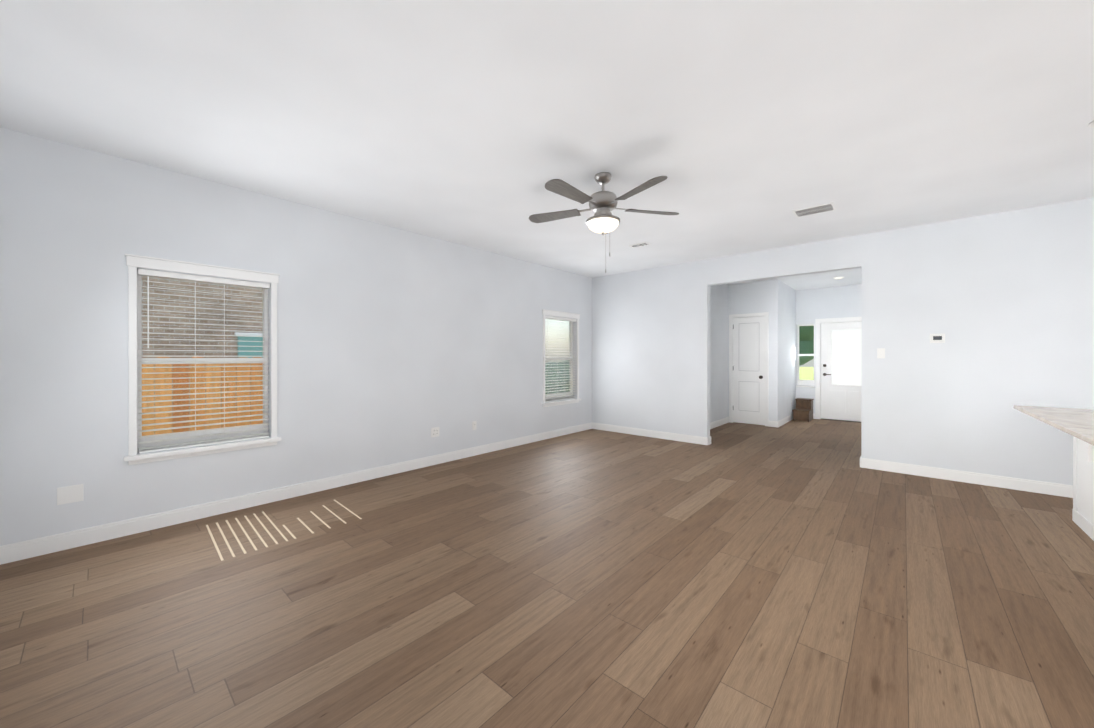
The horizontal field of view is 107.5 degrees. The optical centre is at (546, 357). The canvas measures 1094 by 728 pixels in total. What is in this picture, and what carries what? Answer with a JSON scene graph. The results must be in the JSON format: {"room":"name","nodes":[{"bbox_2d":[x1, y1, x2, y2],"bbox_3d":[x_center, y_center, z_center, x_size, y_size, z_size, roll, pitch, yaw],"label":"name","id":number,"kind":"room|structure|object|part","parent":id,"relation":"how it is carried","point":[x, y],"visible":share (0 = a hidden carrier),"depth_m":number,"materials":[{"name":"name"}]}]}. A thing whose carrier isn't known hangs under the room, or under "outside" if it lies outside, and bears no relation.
{"room":"empty living room","nodes":[
{"label":"empty living room","id":0,"kind":"room"},
{"bbox_2d":[142,276,262,433],"bbox_3d":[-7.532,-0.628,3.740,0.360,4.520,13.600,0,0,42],"label":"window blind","id":1,"kind":"object","parent":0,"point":[229,308],"depth_m":6.10,"materials":[{"name":"plastic"}]},
{"bbox_2d":[0,127,591,545],"bbox_3d":[-1.416,-0.080,4.992,0.160,2.780,6.815,0,0,42],"label":"wall","id":2,"kind":"structure","parent":0,"point":[395,345],"depth_m":3.59,"materials":[{"name":"grey paint"}]},
{"bbox_2d":[57,484,82,504],"bbox_3d":[-3.285,0.943,2.765,0.006,0.118,0.118,0,0,42],"label":"electrical outlet plate","id":3,"kind":"object","parent":2,"relation":"attached to","point":[69,494],"visible":1,"depth_m":2.76,"materials":[{"name":"white plastic"}]},
{"bbox_2d":[124,254,280,464],"bbox_3d":[-2.826,0.016,3.357,0.195,1.558,0.992,0,0,42],"label":"window","id":4,"kind":"structure","parent":2,"relation":"in","point":[138,442],"depth_m":3.26,"materials":[{"name":"white paint"}]},
{"bbox_2d":[0,422,591,564],"bbox_3d":[-1.328,1.253,4.962,0.015,0.115,6.505,0,0,42],"label":"baseboard","id":5,"kind":"structure","parent":2,"relation":"attached to","point":[17,551],"depth_m":3.40,"materials":[{"name":"white paint"}]},
{"bbox_2d":[431,427,438,437],"bbox_3d":[-1.370,0.915,4.920,0.008,0.115,0.116,0,0,42],"label":"electrical outlet plate","id":6,"kind":"object","parent":2,"relation":"attached to","point":[434,432],"visible":1,"depth_m":4.92,"materials":[{"name":"white plastic"}]},
{"bbox_2d":[472,421,475,429],"bbox_3d":[-0.971,0.909,5.368,0.008,0.115,0.070,0,0,42],"label":"electrical outlet plate","id":7,"kind":"object","parent":2,"relation":"attached to","point":[473,425],"visible":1,"depth_m":5.36,"materials":[{"name":"white plastic"}]},
{"bbox_2d":[542,309,580,406],"bbox_3d":[0.207,0.012,6.771,0.195,1.558,0.990,0,0,42],"label":"window","id":8,"kind":"structure","parent":2,"relation":"in","point":[558,361],"depth_m":6.80,"materials":[{"name":"white paint"}]},
{"bbox_2d":[0,419,1093,727],"bbox_3d":[3.051,1.371,3.804,8.420,0.120,10.970,0,0,42],"label":"floor","id":9,"kind":"structure","parent":0,"point":[812,573],"depth_m":2.14,"materials":[{"name":"brown wood"}]},
{"bbox_2d":[792,398,813,421],"bbox_3d":[5.391,1.091,8.439,0.300,0.430,0.550,0,0,42],"label":"step stool","id":10,"kind":"object","parent":9,"relation":"on","point":[803,410],"visible":1,"depth_m":8.37,"materials":[{"name":"brown wood"}]},
{"bbox_2d":[1059,429,1093,540],"bbox_3d":[3.426,0.876,1.986,0.865,0.874,2.932,0,0,42],"label":"kitchen island","id":11,"kind":"object","parent":9,"relation":"on","point":[1083,455],"depth_m":3.05,"materials":[{"name":"white paint"}]},
{"bbox_2d":[1013,405,1093,448],"bbox_3d":[3.392,0.424,2.004,1.000,0.030,2.975,0,0,42],"label":"island countertop","id":12,"kind":"structure","parent":11,"relation":"on","point":[1079,423],"depth_m":2.69,"materials":[{"name":"white stone"}]},
{"bbox_2d":[0,0,1093,289],"bbox_3d":[3.051,-1.528,3.800,8.420,0.120,10.970,0,0,42],"label":"ceiling","id":13,"kind":"structure","parent":0,"point":[746,126],"depth_m":2.36,"materials":[{"name":"white paint"}]},
{"bbox_2d":[529,172,678,272],"bbox_3d":[0.414,-1.083,3.200,1.270,0.769,1.218,0,0,42],"label":"ceiling fan","id":14,"kind":"object","parent":13,"relation":"hanging from","point":[603,220],"visible":1,"depth_m":3.15,"materials":[{"name":"silver metal"}]},
{"bbox_3d":[0.453,-1.038,3.240,0.252,0.100,0.252,0,0,42],"label":"lamp shade","id":15,"kind":"part","parent":14,"relation":"part of","materials":[{"name":"white glass"}]},
{"bbox_2d":[629,242,650,247],"bbox_3d":[1.207,-1.466,5.218,0.260,0.010,0.130,0,0,42],"label":"ceiling vent","id":16,"kind":"object","parent":13,"relation":"in","point":[639,244],"visible":1,"depth_m":5.20,"materials":[{"name":"white metal"}]},
{"bbox_2d":[792,202,836,217],"bbox_3d":[2.654,-1.464,3.986,0.340,0.010,0.250,0,0,42],"label":"ceiling vent","id":17,"kind":"object","parent":13,"relation":"in","point":[817,209],"visible":1,"depth_m":3.98,"materials":[{"name":"white metal"}]},
{"bbox_2d":[710,284,729,422],"bbox_3d":[3.201,0.417,7.652,0.150,3.780,3.295,0,0,42],"label":"wall","id":18,"kind":"structure","parent":0,"point":[719,294],"depth_m":7.72,"materials":[{"name":"grey paint"}]},
{"bbox_2d":[710,417,728,428],"bbox_3d":[2.909,1.250,7.245,0.015,0.115,2.295,0,0,42],"label":"baseboard","id":19,"kind":"structure","parent":18,"relation":"attached to","point":[717,423],"depth_m":7.67,"materials":[{"name":"white paint"}]},
{"bbox_2d":[730,280,769,419],"bbox_3d":[3.997,0.416,7.893,0.720,3.780,0.120,0,0,42],"label":"wall","id":20,"kind":"structure","parent":0,"point":[752,297],"depth_m":7.81,"materials":[{"name":"grey paint"}]},
{"bbox_2d":[729,312,768,425],"bbox_3d":[3.977,0.221,7.896,0.715,2.170,0.139,0,0,42],"label":"door frame","id":21,"kind":"structure","parent":20,"relation":"attached to","point":[766,314],"depth_m":7.80,"materials":[{"name":"white paint"}]},
{"bbox_2d":[733,316,764,424],"bbox_3d":[3.950,0.252,7.869,0.585,2.093,0.106,0,0,42],"label":"closet door","id":22,"kind":"structure","parent":20,"relation":"in","point":[748,370],"depth_m":7.88,"materials":[{"name":"white paint"}]},
{"bbox_2d":[770,279,797,420],"bbox_3d":[4.897,0.416,8.255,0.145,3.780,1.860,0,0,42],"label":"wall","id":23,"kind":"structure","parent":0,"point":[789,309],"depth_m":7.83,"materials":[{"name":"grey paint"}]},
{"bbox_2d":[776,414,792,426],"bbox_3d":[4.889,1.248,8.148,0.015,0.115,1.715,0,0,42],"label":"baseboard","id":24,"kind":"structure","parent":23,"relation":"attached to","point":[778,423],"depth_m":7.90,"materials":[{"name":"white paint"}]},
{"bbox_2d":[798,284,861,412],"bbox_3d":[6.069,0.416,8.350,1.470,3.780,0.160,0,0,42],"label":"wall","id":25,"kind":"structure","parent":0,"point":[844,301],"depth_m":8.43,"materials":[{"name":"grey paint"}]},
{"bbox_2d":[796,324,814,387],"bbox_3d":[5.620,-0.043,8.706,0.335,1.361,0.195,0,0,42],"label":"window","id":26,"kind":"structure","parent":25,"relation":"in","point":[810,383],"depth_m":8.75,"materials":[{"name":"white paint"}]},
{"bbox_2d":[815,317,861,422],"bbox_3d":[6.176,0.242,8.244,1.086,2.128,0.179,0,0,42],"label":"door frame","id":27,"kind":"structure","parent":25,"relation":"attached to","point":[818,322],"depth_m":8.50,"materials":[{"name":"white paint"}]},
{"bbox_2d":[821,321,861,421],"bbox_3d":[6.165,0.280,8.232,0.902,2.020,0.107,0,0,42],"label":"front door","id":28,"kind":"structure","parent":25,"relation":"in","point":[841,345],"depth_m":8.30,"materials":[{"name":"white paint"}]},
{"bbox_2d":[592,197,1093,484],"bbox_3d":[3.954,0.420,4.699,8.260,3.780,0.120,0,0,42],"label":"wall","id":29,"kind":"structure","parent":0,"point":[1003,302],"depth_m":4.38,"materials":[{"name":"grey paint"}]},
{"bbox_2d":[592,422,710,444],"bbox_3d":[1.624,1.250,6.680,2.085,0.115,0.015,0,0,42],"label":"baseboard","id":30,"kind":"structure","parent":29,"relation":"attached to","point":[613,428],"depth_m":6.55,"materials":[{"name":"white paint"}]},
{"bbox_2d":[877,348,884,357],"bbox_3d":[3.889,-0.050,4.670,0.070,0.115,0.009,0,0,42],"label":"light switch","id":31,"kind":"object","parent":29,"relation":"attached to","point":[880,352],"visible":1,"depth_m":4.67,"materials":[{"name":"white plastic"}]},
{"bbox_2d":[930,334,944,342],"bbox_3d":[4.235,-0.209,4.351,0.120,0.100,0.025,0,0,42],"label":"thermostat","id":32,"kind":"object","parent":29,"relation":"attached to","point":[937,338],"visible":1,"depth_m":4.34,"materials":[{"name":"white plastic"}]},
{"bbox_2d":[860,457,1072,497],"bbox_3d":[5.297,1.254,3.415,4.165,0.115,0.015,0,0,42],"label":"baseboard","id":33,"kind":"structure","parent":29,"relation":"attached to","point":[1056,489],"depth_m":4.18,"materials":[{"name":"white paint"}]},
{"label":"outside","id":34,"kind":"structure","parent":0,"visible":0},
{"bbox_2d":[799,367,813,379],"bbox_3d":[-0.683,1.718,13.979,140.000,0.200,140.000,0,0,42],"label":"ground","id":35,"kind":"structure","parent":34,"point":[807,375],"depth_m":40.13,"materials":[{"name":"green plant"}]},
{"bbox_2d":[142,357,262,435],"bbox_3d":[-5.000,0.812,2.442,1.768,1.642,11.018,0,0,42],"label":"fence","id":36,"kind":"object","parent":35,"relation":"on","point":[158,381],"depth_m":4.65,"materials":[{"name":"brown wood"}]},
{"bbox_2d":[799,326,813,365],"bbox_3d":[6.811,-0.345,10.987,2.524,3.934,2.895,0,0,42],"label":"tree","id":37,"kind":"object","parent":35,"relation":"on","point":[808,337],"depth_m":10.30,"materials":[{"name":"green plant"}]}
]}

